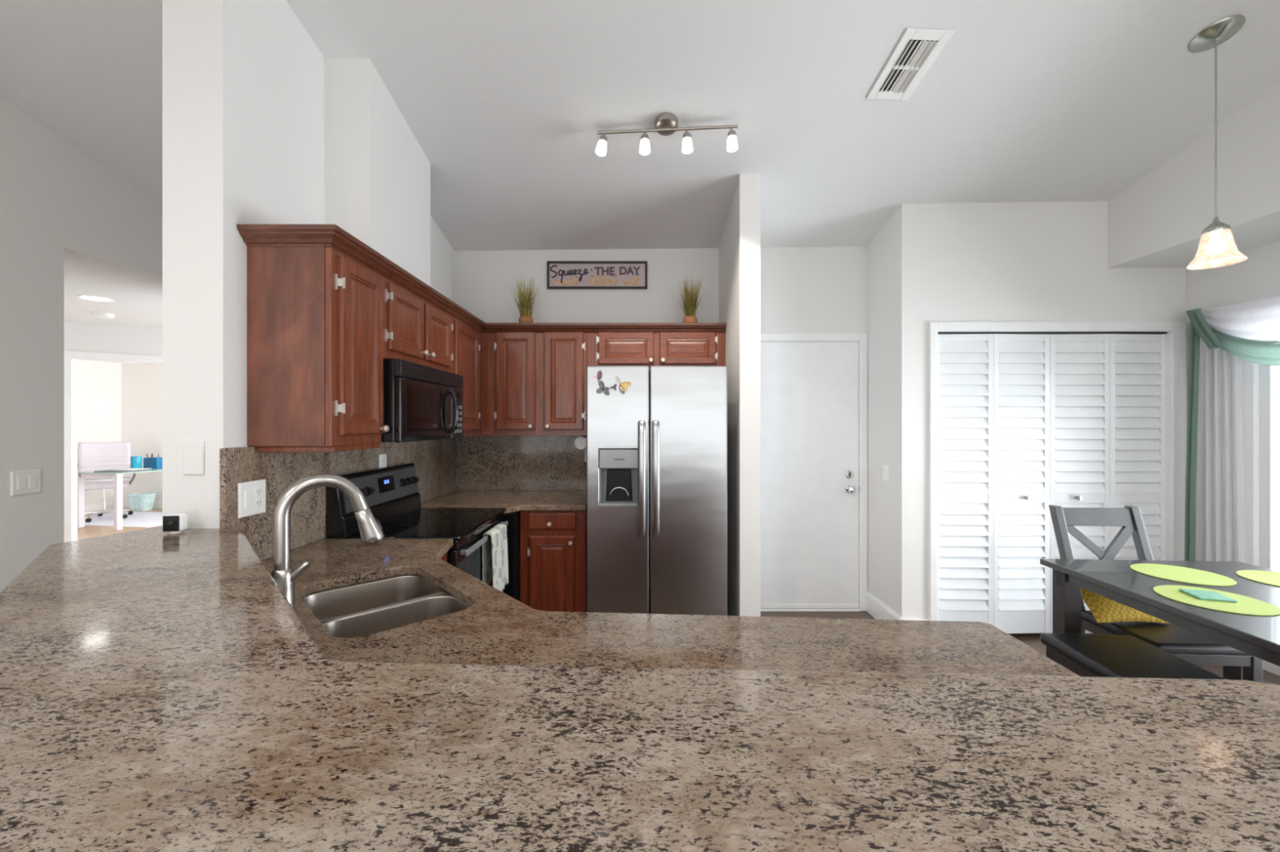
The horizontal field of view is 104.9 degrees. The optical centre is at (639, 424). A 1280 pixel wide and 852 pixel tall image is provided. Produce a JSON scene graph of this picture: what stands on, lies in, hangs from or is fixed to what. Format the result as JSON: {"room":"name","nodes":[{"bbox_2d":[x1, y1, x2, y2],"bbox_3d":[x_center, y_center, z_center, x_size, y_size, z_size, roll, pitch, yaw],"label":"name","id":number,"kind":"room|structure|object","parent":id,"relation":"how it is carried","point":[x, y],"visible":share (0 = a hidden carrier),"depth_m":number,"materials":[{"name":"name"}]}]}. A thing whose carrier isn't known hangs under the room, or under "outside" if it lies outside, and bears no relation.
{"room":"kitchen","nodes":[
{"label":"kitchen","id":0,"kind":"room"},
{"bbox_2d":[0,96,162,591],"bbox_3d":[-3.160,-0.390,-0.320,0.120,3.621,8.360,0,0,0],"label":"wall","id":1,"kind":"structure","parent":0,"point":[56,200],"depth_m":2.54,"materials":[{"name":"white paint"}]},
{"bbox_2d":[10,469,40,496],"bbox_3d":[-3.094,0.294,2.482,0.010,0.120,0.120,0,0,0],"label":"light switch","id":2,"kind":"object","parent":1,"relation":"attached to","point":[26,482],"visible":1,"depth_m":2.48,"materials":[{"name":"white plastic"}]},
{"bbox_2d":[17,475,25,489],"bbox_3d":[-3.091,0.294,2.459,0.004,0.066,0.032,0,0,0],"label":"rocker switch","id":3,"kind":"object","parent":2,"relation":"attached to","point":[20,479],"depth_m":2.46,"materials":[{"name":"white plastic"}]},
{"bbox_2d":[28,475,36,488],"bbox_3d":[-3.091,0.294,2.505,0.004,0.066,0.032,0,0,0],"label":"rocker switch","id":4,"kind":"object","parent":2,"relation":"attached to","point":[32,478],"depth_m":2.50,"materials":[{"name":"white plastic"}]},
{"bbox_2d":[77,360,121,506],"bbox_3d":[-8.810,0.145,5.460,0.120,2.550,5.920,0,0,0],"label":"wall","id":5,"kind":"structure","parent":0,"point":[97,381],"depth_m":7.94,"materials":[{"name":"white paint"}]},
{"bbox_2d":[63,253,162,328],"bbox_3d":[-4.700,-1.030,4.200,3.000,0.100,3.600,0,0,0],"label":"ceiling","id":6,"kind":"structure","parent":0,"point":[138,300],"depth_m":3.74,"materials":[{"name":"white paint"}]},
{"bbox_2d":[76,295,114,302],"bbox_3d":[-4.240,-0.976,3.834,0.200,0.007,0.200,0,0,0],"label":"recessed light","id":7,"kind":"object","parent":6,"relation":"in","point":[91,298],"visible":1,"depth_m":3.83,"materials":[{"name":"white plastic"}]},
{"bbox_2d":[93,311,115,319],"bbox_3d":[-4.760,-0.963,4.370,0.132,0.035,0.132,0,0,0],"label":"smoke detector","id":8,"kind":"object","parent":6,"relation":"attached to","point":[101,315],"visible":1,"depth_m":4.34,"materials":[{"name":"white plastic"}]},
{"bbox_2d":[63,320,162,355],"bbox_3d":[-5.011,0.145,5.081,3.600,2.550,0.120,0,0,-35],"label":"wall","id":9,"kind":"structure","parent":0,"point":[77,336],"depth_m":4.86,"materials":[{"name":"white paint"}]},
{"bbox_2d":[63,350,162,542],"bbox_3d":[-5.133,0.360,4.993,0.960,2.120,0.145,0,0,-35],"label":"door frame","id":10,"kind":"structure","parent":9,"relation":"attached to","point":[71,358],"depth_m":4.71,"materials":[{"name":"white paint"}]},
{"bbox_2d":[121,363,162,501],"bbox_3d":[-5.975,0.145,8.360,5.550,2.550,0.120,0,0,0],"label":"wall","id":11,"kind":"structure","parent":0,"point":[141,384],"depth_m":8.30,"materials":[{"name":"white paint"}]},
{"bbox_2d":[84,501,162,512],"bbox_3d":[-6.875,1.360,6.650,3.750,0.120,3.300,0,0,0],"label":"baseboard","id":12,"kind":"structure","parent":11,"relation":"attached to","point":[157,504],"depth_m":8.14,"materials":[{"name":"white paint"}]},
{"bbox_2d":[162,0,454,561],"bbox_3d":[-1.518,-0.172,2.710,0.206,3.185,2.080,0,0,0],"label":"wall","id":13,"kind":"structure","parent":0,"point":[243,81],"depth_m":1.67,"materials":[{"name":"white paint"}]},
{"bbox_2d":[182,440,204,475],"bbox_3d":[-1.512,0.115,1.665,0.070,0.115,0.007,0,0,0],"label":"blank plate","id":14,"kind":"object","parent":13,"relation":"attached to","point":[193,451],"visible":1,"depth_m":1.66,"materials":[{"name":"white paint"}]},
{"bbox_2d":[247,246,389,452],"bbox_3d":[-1.239,-0.296,1.946,0.350,0.797,0.351,0,0,0],"label":"upper cabinet","id":15,"kind":"object","parent":13,"relation":"attached to","point":[315,313],"visible":0.95,"depth_m":1.77,"materials":[{"name":"brown wood"}]},
{"bbox_2d":[219,438,456,560],"bbox_3d":[-1.404,0.293,2.691,0.020,0.423,2.071,0,0,0],"label":"backsplash","id":16,"kind":"structure","parent":13,"relation":"attached to","point":[434,461],"depth_m":2.04,"materials":[{"name":"brown stone"}]},
{"bbox_2d":[237,479,266,518],"bbox_3d":[-1.388,0.266,1.765,0.010,0.122,0.122,0,0,0],"label":"wall outlet","id":17,"kind":"object","parent":16,"relation":"attached to","point":[251,495],"visible":1,"depth_m":1.75,"materials":[{"name":"white plastic"}]},
{"bbox_2d":[244,489,253,509],"bbox_3d":[-1.385,0.266,1.742,0.004,0.066,0.032,0,0,0],"label":"rocker switch","id":18,"kind":"object","parent":17,"relation":"attached to","point":[248,493],"depth_m":1.74,"materials":[{"name":"white plastic"}]},
{"bbox_2d":[254,487,262,496],"bbox_3d":[-1.385,0.246,1.788,0.003,0.033,0.033,0,0,0],"label":"receptacle","id":19,"kind":"object","parent":17,"relation":"attached to","point":[258,491],"depth_m":1.79,"materials":[{"name":"white plastic"}]},
{"bbox_2d":[255,497,262,507],"bbox_3d":[-1.385,0.286,1.788,0.003,0.033,0.033,0,0,0],"label":"receptacle","id":20,"kind":"object","parent":17,"relation":"attached to","point":[259,501],"depth_m":1.79,"materials":[{"name":"white plastic"}]},
{"bbox_2d":[378,453,386,467],"bbox_3d":[-1.388,0.220,2.660,0.010,0.115,0.070,0,0,0],"label":"wall outlet","id":21,"kind":"object","parent":16,"relation":"attached to","point":[383,457],"visible":0.67,"depth_m":2.65,"materials":[{"name":"white plastic"}]},
{"bbox_2d":[381,275,453,373],"bbox_3d":[-1.239,-0.490,2.514,0.350,0.409,0.781,0,0,0],"label":"upper cabinet","id":22,"kind":"object","parent":13,"relation":"attached to","point":[415,331],"visible":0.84,"depth_m":2.40,"materials":[{"name":"brown wood"}]},
{"bbox_2d":[381,358,463,442],"bbox_3d":[-1.187,-0.102,2.504,0.408,0.364,0.752,0,0,0],"label":"microwave oven","id":23,"kind":"object","parent":13,"relation":"attached to","point":[421,402],"visible":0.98,"depth_m":2.30,"materials":[{"name":"black metal"}]},
{"bbox_2d":[451,316,481,436],"bbox_3d":[-1.251,-0.306,3.328,0.326,0.777,0.843,0,0,0],"label":"upper cabinet","id":24,"kind":"object","parent":13,"relation":"attached to","point":[466,341],"visible":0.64,"depth_m":3.16,"materials":[{"name":"brown wood"}]},
{"bbox_2d":[324,58,430,286],"bbox_3d":[-1.315,-1.177,2.531,0.200,0.953,0.641,0,0,0],"label":"wall","id":25,"kind":"structure","parent":0,"point":[377,172],"depth_m":2.25,"materials":[{"name":"white paint"}]},
{"bbox_2d":[0,0,1279,250],"bbox_3d":[0.275,-1.819,-0.365,6.950,1.086,8.470,0,0,0],"label":"ceiling","id":26,"kind":"structure","parent":0,"point":[507,103],"depth_m":2.42,"materials":[{"name":"white paint"}]},
{"bbox_2d":[595,112,737,156],"bbox_3d":[0.136,-1.502,2.572,0.740,0.182,0.121,0,0,0],"label":"track light","id":27,"kind":"object","parent":26,"relation":"attached to","point":[666,123],"visible":1,"depth_m":2.55,"materials":[{"name":"silver metal"}]},
{"bbox_2d":[866,27,954,100],"bbox_3d":[1.235,-1.650,2.274,0.210,0.079,0.343,0,0,-3],"label":"ceiling vent","id":28,"kind":"object","parent":26,"relation":"in","point":[917,50],"visible":1,"depth_m":2.25,"materials":[{"name":"white plastic"}]},
{"bbox_2d":[1186,14,1247,270],"bbox_3d":[2.505,-1.205,2.140,0.175,1.016,0.175,0,0,0],"label":"pendant lamp","id":29,"kind":"object","parent":26,"relation":"hanging from","point":[1217,247],"visible":1,"depth_m":2.12,"materials":[{"name":"white glass"}]},
{"bbox_2d":[454,246,866,608],"bbox_3d":[-0.785,0.029,3.810,5.030,2.782,0.120,0,0,0],"label":"wall","id":30,"kind":"structure","parent":0,"point":[804,290],"depth_m":3.75,"materials":[{"name":"white paint"}]},
{"bbox_2d":[456,435,586,490],"bbox_3d":[-0.857,0.293,3.739,1.073,0.423,0.021,0,0,0],"label":"backsplash","id":31,"kind":"structure","parent":30,"relation":"attached to","point":[483,463],"depth_m":3.73,"materials":[{"name":"brown stone"}]},
{"bbox_2d":[584,448,586,462],"bbox_3d":[-0.385,0.230,3.722,0.070,0.115,0.010,0,0,0],"label":"wall outlet","id":32,"kind":"object","parent":31,"relation":"attached to","point":[585,449],"visible":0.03,"depth_m":3.72,"materials":[{"name":"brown plastic"}]},
{"bbox_2d":[481,332,586,435],"bbox_3d":[-0.743,-0.306,3.575,0.741,0.777,0.349,0,0,0],"label":"upper cabinet","id":33,"kind":"object","parent":30,"relation":"attached to","point":[533,384],"visible":0.94,"depth_m":3.44,"materials":[{"name":"brown wood"}]},
{"bbox_2d":[507,275,540,323],"bbox_3d":[-0.832,-0.871,3.489,0.238,0.353,0.190,0,0,0],"label":"potted grass","id":34,"kind":"object","parent":33,"relation":"on","point":[525,301],"depth_m":3.47,"materials":[{"name":"plant"}]},
{"bbox_2d":[518,315,533,323],"bbox_3d":[-0.812,-0.727,3.500,0.100,0.064,0.100,0,0,0],"label":"pot","id":35,"kind":"object","parent":33,"relation":"on","point":[522,319],"depth_m":3.46,"materials":[{"name":"ceramic"}]},
{"bbox_2d":[573,435,586,449],"bbox_3d":[-0.420,0.133,3.600,0.098,0.101,0.230,0,0,0],"label":"roll","id":36,"kind":"object","parent":33,"relation":"hanging from","point":[580,442],"visible":0.84,"depth_m":3.50,"materials":[{"name":"white paper"}]},
{"bbox_2d":[546,261,647,288],"bbox_3d":[-0.325,-1.131,3.738,0.760,0.208,0.022,0,0,0],"label":"wall sign","id":37,"kind":"object","parent":30,"relation":"attached to","point":[560,274],"visible":1,"depth_m":3.74,"materials":[{"name":"brown wood"}]},
{"bbox_2d":[586,332,725,369],"bbox_3d":[0.114,-0.537,3.575,0.970,0.315,0.349,0,0,0],"label":"upper cabinet","id":38,"kind":"object","parent":30,"relation":"attached to","point":[649,349],"visible":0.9,"depth_m":3.44,"materials":[{"name":"brown wood"}]},
{"bbox_2d":[236,224,726,333],"bbox_3d":[-0.407,-0.669,2.589,2.011,0.062,1.730,0,0,0],"label":"crown molding","id":39,"kind":"structure","parent":38,"relation":"attached to","point":[333,236],"depth_m":2.19,"materials":[{"name":"brown wood"}]},
{"bbox_2d":[677,274,702,323],"bbox_3d":[0.351,-0.872,3.500,0.195,0.354,0.172,0,0,0],"label":"potted grass","id":40,"kind":"object","parent":38,"relation":"on","point":[690,304],"depth_m":3.47,"materials":[{"name":"plant"}]},
{"bbox_2d":[683,315,697,323],"bbox_3d":[0.356,-0.727,3.500,0.100,0.064,0.100,0,0,0],"label":"pot","id":41,"kind":"object","parent":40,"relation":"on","point":[687,319],"depth_m":3.46,"materials":[{"name":"ceramic"}]},
{"bbox_2d":[760,342,859,608],"bbox_3d":[1.255,0.387,3.711,0.824,2.022,0.076,0,0,0],"label":"door","id":42,"kind":"structure","parent":30,"relation":"in","point":[810,487],"depth_m":3.74,"materials":[{"name":"white paint"}]},
{"bbox_2d":[760,333,867,611],"bbox_3d":[1.252,0.365,3.735,0.949,2.110,0.030,0,0,0],"label":"door frame","id":43,"kind":"structure","parent":30,"relation":"attached to","point":[862,338],"depth_m":3.73,"materials":[{"name":"white paint"}]},
{"bbox_2d":[77,508,1279,686],"bbox_3d":[-2.625,1.450,4.585,12.750,0.060,8.030,0,0,0],"label":"floor","id":44,"kind":"structure","parent":0,"point":[1032,640],"depth_m":3.66,"materials":[{"name":"brown wood"}]},
{"bbox_2d":[84,511,162,527],"bbox_3d":[-7.550,1.417,7.400,1.871,0.006,1.068,0,0,8],"label":"rug","id":45,"kind":"object","parent":44,"relation":"on","point":[138,519],"visible":0.36,"depth_m":7.22,"materials":[{"name":"white fabric"}]},
{"bbox_2d":[77,441,135,522],"bbox_3d":[-8.028,0.847,7.369,0.694,1.132,0.629,0,0,-44],"label":"office chair","id":46,"kind":"object","parent":45,"relation":"on","point":[92,456],"visible":0.61,"depth_m":7.47,"materials":[{"name":"white leather"}]},
{"bbox_2d":[77,466,162,530],"bbox_3d":[-7.175,1.033,7.222,0.820,0.762,1.310,0,0,13],"label":"office desk","id":47,"kind":"object","parent":45,"relation":"on","point":[117,477],"visible":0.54,"depth_m":6.62,"materials":[{"name":"white wood"}]},
{"bbox_2d":[93,469,150,472],"bbox_3d":[-7.198,0.647,6.843,0.433,0.010,0.342,0,0,4],"label":"portfolio","id":48,"kind":"object","parent":47,"relation":"on","point":[118,471],"visible":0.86,"depth_m":6.79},
{"bbox_2d":[113,468,149,470],"bbox_3d":[-7.181,0.639,6.963,0.315,0.004,0.241,0,0,5],"label":"paper sheets","id":49,"kind":"object","parent":48,"relation":"on","point":[125,468],"visible":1,"depth_m":6.90,"materials":[{"name":"white paper"}]},
{"bbox_2d":[130,456,142,468],"bbox_3d":[-7.290,0.559,7.120,0.120,0.185,0.120,0,0,0],"label":"cup","id":50,"kind":"object","parent":47,"relation":"on","point":[135,461],"visible":0.84,"depth_m":7.08,"materials":[{"name":"teal ceramic"}]},
{"bbox_2d":[143,457,162,467],"bbox_3d":[-7.270,0.577,7.360,0.200,0.150,0.120,0,0,0],"label":"organizer","id":51,"kind":"object","parent":47,"relation":"on","point":[154,462],"visible":0.8,"depth_m":7.30,"materials":[{"name":"teal plastic"}]},
{"bbox_2d":[127,493,156,511],"bbox_3d":[-8.200,1.285,8.100,0.320,0.270,0.220,0,0,0],"label":"basket","id":52,"kind":"object","parent":44,"relation":"on","point":[137,501],"visible":0.98,"depth_m":8.02,"materials":[{"name":"fabric"}]},
{"bbox_2d":[326,462,519,600],"bbox_3d":[-1.075,0.816,2.632,0.635,1.168,0.906,0,0,0],"label":"range","id":53,"kind":"object","parent":44,"relation":"on","point":[391,493],"visible":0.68,"depth_m":2.49,"materials":[{"name":"black metal"}]},
{"bbox_2d":[328,507,506,540],"bbox_3d":[-1.091,0.509,2.560,0.588,0.019,0.762,0,0,0],"label":"cooktop","id":54,"kind":"object","parent":53,"relation":"in","point":[455,523],"depth_m":2.49,"materials":[{"name":"black ceramic"}]},
{"bbox_2d":[482,524,508,591],"bbox_3d":[-0.769,0.728,2.634,0.069,0.339,0.285,0,0,0],"label":"dish towel","id":55,"kind":"object","parent":53,"relation":"hanging from","point":[495,550],"visible":0.91,"depth_m":2.61,"materials":[{"name":"grey fabric"}]},
{"bbox_2d":[440,552,446,561],"bbox_3d":[-0.340,0.929,1.279,2.678,0.781,1.083,0,0,28],"label":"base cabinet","id":56,"kind":"object","parent":44,"relation":"on","point":[444,557],"visible":0.02,"depth_m":2.13,"materials":[{"name":"brown wood"}]},
{"bbox_2d":[262,538,1079,676],"bbox_3d":[-0.331,0.522,1.277,2.714,0.032,1.108,0,0,28],"label":"countertop","id":57,"kind":"structure","parent":56,"relation":"on","point":[497,628],"depth_m":1.17,"materials":[{"name":"brown stone"}]},
{"bbox_2d":[271,473,384,609],"bbox_3d":[-0.824,0.319,1.305,0.262,0.374,0.060,0,0,-37],"label":"kitchen faucet","id":58,"kind":"object","parent":57,"relation":"on","point":[371,529],"visible":0.89,"depth_m":1.25,"materials":[{"name":"silver metal"}]},
{"bbox_2d":[271,567,294,609],"bbox_3d":[-0.905,0.436,1.245,0.060,0.140,0.060,0,0,0],"label":"faucet","id":59,"kind":"object","parent":58,"relation":"on","point":[284,577],"depth_m":1.23,"materials":[{"name":"silver metal"}]},
{"bbox_2d":[302,574,470,638],"bbox_3d":[-0.757,0.630,1.458,0.404,0.188,0.590,0,0,-43],"label":"sink","id":60,"kind":"object","parent":57,"relation":"in","point":[375,606],"visible":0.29,"depth_m":1.54,"materials":[{"name":"silver metal"}]},
{"bbox_2d":[520,508,586,612],"bbox_3d":[-0.546,0.980,3.380,0.412,0.881,0.680,0,0,0],"label":"base cabinet","id":61,"kind":"object","parent":44,"relation":"on","point":[553,544],"visible":0.71,"depth_m":3.08,"materials":[{"name":"brown wood"}]},
{"bbox_2d":[421,490,586,513],"bbox_3d":[-0.866,0.522,3.337,1.055,0.032,0.779,0,0,0],"label":"countertop","id":62,"kind":"structure","parent":61,"relation":"on","point":[513,500],"depth_m":3.25,"materials":[{"name":"brown stone"}]},
{"bbox_2d":[586,366,727,615],"bbox_3d":[0.101,0.532,3.275,0.837,1.755,0.850,0,0,0],"label":"refrigerator","id":63,"kind":"object","parent":44,"relation":"on","point":[657,449],"visible":0.91,"depth_m":2.92,"materials":[{"name":"silver metal"}]},
{"bbox_2d":[590,370,602,381],"bbox_3d":[-0.260,-0.285,2.913,0.072,0.065,0.010,0,0,0],"label":"butterfly magnet","id":64,"kind":"object","parent":63,"relation":"attached to","point":[599,373],"visible":1,"depth_m":2.91,"materials":[{"name":"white plastic"}]},
{"bbox_2d":[595,380,609,395],"bbox_3d":[-0.219,-0.213,2.913,0.081,0.090,0.010,0,0,0],"label":"butterfly magnet","id":65,"kind":"object","parent":63,"relation":"attached to","point":[601,384],"visible":1,"depth_m":2.91,"materials":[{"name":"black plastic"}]},
{"bbox_2d":[609,383,616,391],"bbox_3d":[-0.158,-0.218,2.914,0.040,0.040,0.007,0,0,0],"label":"butterfly magnet","id":66,"kind":"object","parent":63,"relation":"attached to","point":[614,388],"visible":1,"depth_m":2.91,"materials":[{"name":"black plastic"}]},
{"bbox_2d":[615,375,631,394],"bbox_3d":[-0.100,-0.233,2.912,0.095,0.111,0.011,0,0,0],"label":"butterfly magnet","id":67,"kind":"object","parent":63,"relation":"attached to","point":[622,388],"visible":1,"depth_m":2.91,"materials":[{"name":"yellow plastic"}]},
{"bbox_2d":[1040,633,1227,679],"bbox_3d":[1.975,1.181,1.650,0.400,0.478,1.150,0,0,3],"label":"bench","id":68,"kind":"object","parent":44,"relation":"on","point":[1101,655],"visible":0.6,"depth_m":2.01,"materials":[{"name":"black wood"}]},
{"bbox_2d":[1048,505,1262,682],"bbox_3d":[2.444,0.932,2.390,0.436,0.976,0.601,0,0,3],"label":"dining chair","id":69,"kind":"object","parent":44,"relation":"on","point":[1194,648],"visible":0.4,"depth_m":2.43,"materials":[{"name":"black paint"}]},
{"bbox_2d":[1080,587,1170,623],"bbox_3d":[2.325,0.828,2.400,0.406,0.219,0.208,0,0,-3],"label":"throw cushion","id":70,"kind":"object","parent":69,"relation":"on","point":[1104,610],"visible":0.3,"depth_m":2.31,"materials":[{"name":"yellow fabric"}]},
{"bbox_2d":[1040,559,1279,679],"bbox_3d":[2.413,1.045,1.676,0.930,0.750,1.500,0,0,3],"label":"dining table","id":71,"kind":"object","parent":44,"relation":"on","point":[1256,636],"visible":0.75,"depth_m":2.05,"materials":[{"name":"black paint"}]},
{"bbox_2d":[1129,563,1236,586],"bbox_3d":[2.405,0.667,2.190,0.320,0.004,0.320,0,0,0],"label":"placemat","id":72,"kind":"object","parent":71,"relation":"on","point":[1174,573],"visible":1,"depth_m":2.17,"materials":[{"name":"fabric"}]},
{"bbox_2d":[1152,585,1279,616],"bbox_3d":[2.185,0.667,1.875,0.320,0.004,0.320,0,0,0],"label":"placemat","id":73,"kind":"object","parent":71,"relation":"on","point":[1245,605],"visible":0.78,"depth_m":1.83,"materials":[{"name":"fabric"}]},
{"bbox_2d":[1178,588,1237,602],"bbox_3d":[2.190,0.661,1.900,0.110,0.008,0.110,0,0,18],"label":"folded cloth napkin","id":74,"kind":"object","parent":73,"relation":"on","point":[1200,594],"visible":1,"depth_m":1.89,"materials":[{"name":"teal fabric"}]},
{"bbox_2d":[1235,569,1279,586],"bbox_3d":[2.775,0.667,2.085,0.320,0.004,0.320,0,0,0],"label":"placemat","id":75,"kind":"object","parent":71,"relation":"on","point":[1271,578],"visible":1,"depth_m":2.15,"materials":[{"name":"fabric"}]},
{"bbox_2d":[718,173,760,616],"bbox_3d":[0.662,-0.049,3.355,0.125,2.937,0.790,0,0,0],"label":"wall partition","id":76,"kind":"structure","parent":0,"point":[740,246],"depth_m":2.96,"materials":[{"name":"white paint"}]},
{"bbox_2d":[866,201,1186,619],"bbox_3d":[2.728,-0.033,3.560,1.995,2.907,0.620,0,0,0],"label":"wall","id":77,"kind":"structure","parent":0,"point":[1047,261],"depth_m":3.25,"materials":[{"name":"white paint"}]},
{"bbox_2d":[865,591,901,619],"bbox_3d":[1.721,1.347,3.500,0.018,0.145,0.500,0,0,0],"label":"baseboard","id":78,"kind":"structure","parent":77,"relation":"attached to","point":[874,607],"depth_m":3.54,"materials":[{"name":"white paint"}]},
{"bbox_2d":[883,464,888,481],"bbox_3d":[1.724,0.343,3.454,0.010,0.118,0.075,0,0,0],"label":"light switch","id":79,"kind":"object","parent":77,"relation":"attached to","point":[886,467],"visible":1,"depth_m":3.44,"materials":[{"name":"white plastic"}]},
{"bbox_2d":[901,619,928,620],"bbox_3d":[2.659,1.355,3.242,1.893,0.130,0.016,0,0,0],"label":"baseboard","id":80,"kind":"structure","parent":77,"relation":"attached to","point":[901,620],"depth_m":3.24,"materials":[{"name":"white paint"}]},
{"bbox_2d":[937,333,1049,633],"bbox_3d":[2.343,0.397,3.269,0.767,1.987,0.062,0,0,0],"label":"door","id":81,"kind":"structure","parent":77,"relation":"in","point":[993,389],"depth_m":3.27,"materials":[{"name":"white paint"}]},
{"bbox_2d":[937,332,1167,334],"bbox_3d":[2.727,-0.606,3.280,1.535,0.009,0.040,0,0,0],"label":"door track","id":82,"kind":"object","parent":77,"relation":"attached to","point":[939,333],"visible":0.79,"depth_m":3.26,"materials":[{"name":"black metal"}]},
{"bbox_2d":[928,321,1186,621],"bbox_3d":[2.749,0.373,3.305,1.688,2.093,0.150,0,0,0],"label":"door frame","id":83,"kind":"structure","parent":77,"relation":"attached to","point":[1176,335],"depth_m":3.23,"materials":[{"name":"white paint"}]},
{"bbox_2d":[1049,333,1165,633],"bbox_3d":[3.112,0.397,3.269,0.767,1.987,0.062,0,0,0],"label":"door","id":84,"kind":"structure","parent":77,"relation":"in","point":[1108,391],"depth_m":3.27,"materials":[{"name":"white paint"}]},
{"bbox_2d":[1107,81,1279,268],"bbox_3d":[3.348,-1.645,1.400,0.515,1.230,3.700,0,0,0],"label":"wall","id":85,"kind":"structure","parent":0,"point":[1158,221],"depth_m":2.71,"materials":[{"name":"white paint"}]},
{"bbox_2d":[1186,241,1279,675],"bbox_3d":[3.665,-0.425,-0.375,0.120,3.691,8.250,0,0,0],"label":"wall","id":86,"kind":"structure","parent":0,"point":[1256,277],"depth_m":3.03,"materials":[{"name":"white paint"}]},
{"bbox_2d":[1242,360,1279,571],"bbox_3d":[3.643,0.375,1.917,0.104,2.090,2.055,0,0,0],"label":"window","id":87,"kind":"structure","parent":86,"relation":"in","point":[1269,375],"depth_m":2.87,"materials":[{"name":"glass"}]},
{"bbox_3d":[-0.370,0.903,1.101,2.460,1.034,1.133,0,0,0],"label":"wall","id":88,"kind":"structure","parent":0,"visible":0},
{"bbox_2d":[0,526,1279,851],"bbox_3d":[-0.484,0.369,0.750,2.931,0.032,0.961,0,0,24],"label":"bar","id":89,"kind":"object","parent":88,"relation":"on","point":[161,691],"visible":0.88,"depth_m":0.53,"materials":[{"name":"brown stone"}]},
{"bbox_2d":[162,512,187,533],"bbox_3d":[-1.510,0.322,1.597,0.052,0.062,0.046,0,0,-12],"label":"security camera","id":90,"kind":"object","parent":89,"relation":"on","point":[173,523],"visible":1,"depth_m":1.58,"materials":[{"name":"white plastic"}]},
{"bbox_3d":[3.570,-0.692,1.982,0.068,0.080,2.363,0,0,0],"label":"curtain rod","id":91,"kind":"object","parent":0,"visible":0},
{"bbox_2d":[1201,339,1245,563],"bbox_3d":[3.572,0.365,3.020,0.031,2.070,0.230,0,0,0],"label":"curtain","id":92,"kind":"object","parent":91,"relation":"hanging from","point":[1224,531],"visible":0.66,"depth_m":3.02,"materials":[{"name":"white fabric"}]},
{"bbox_2d":[1184,295,1279,560],"bbox_3d":[3.477,0.263,2.127,0.087,2.035,2.055,0,0,0],"label":"curtain","id":93,"kind":"object","parent":91,"relation":"hanging from","point":[1249,331],"visible":0.89,"depth_m":2.94,"materials":[{"name":"fabric"}]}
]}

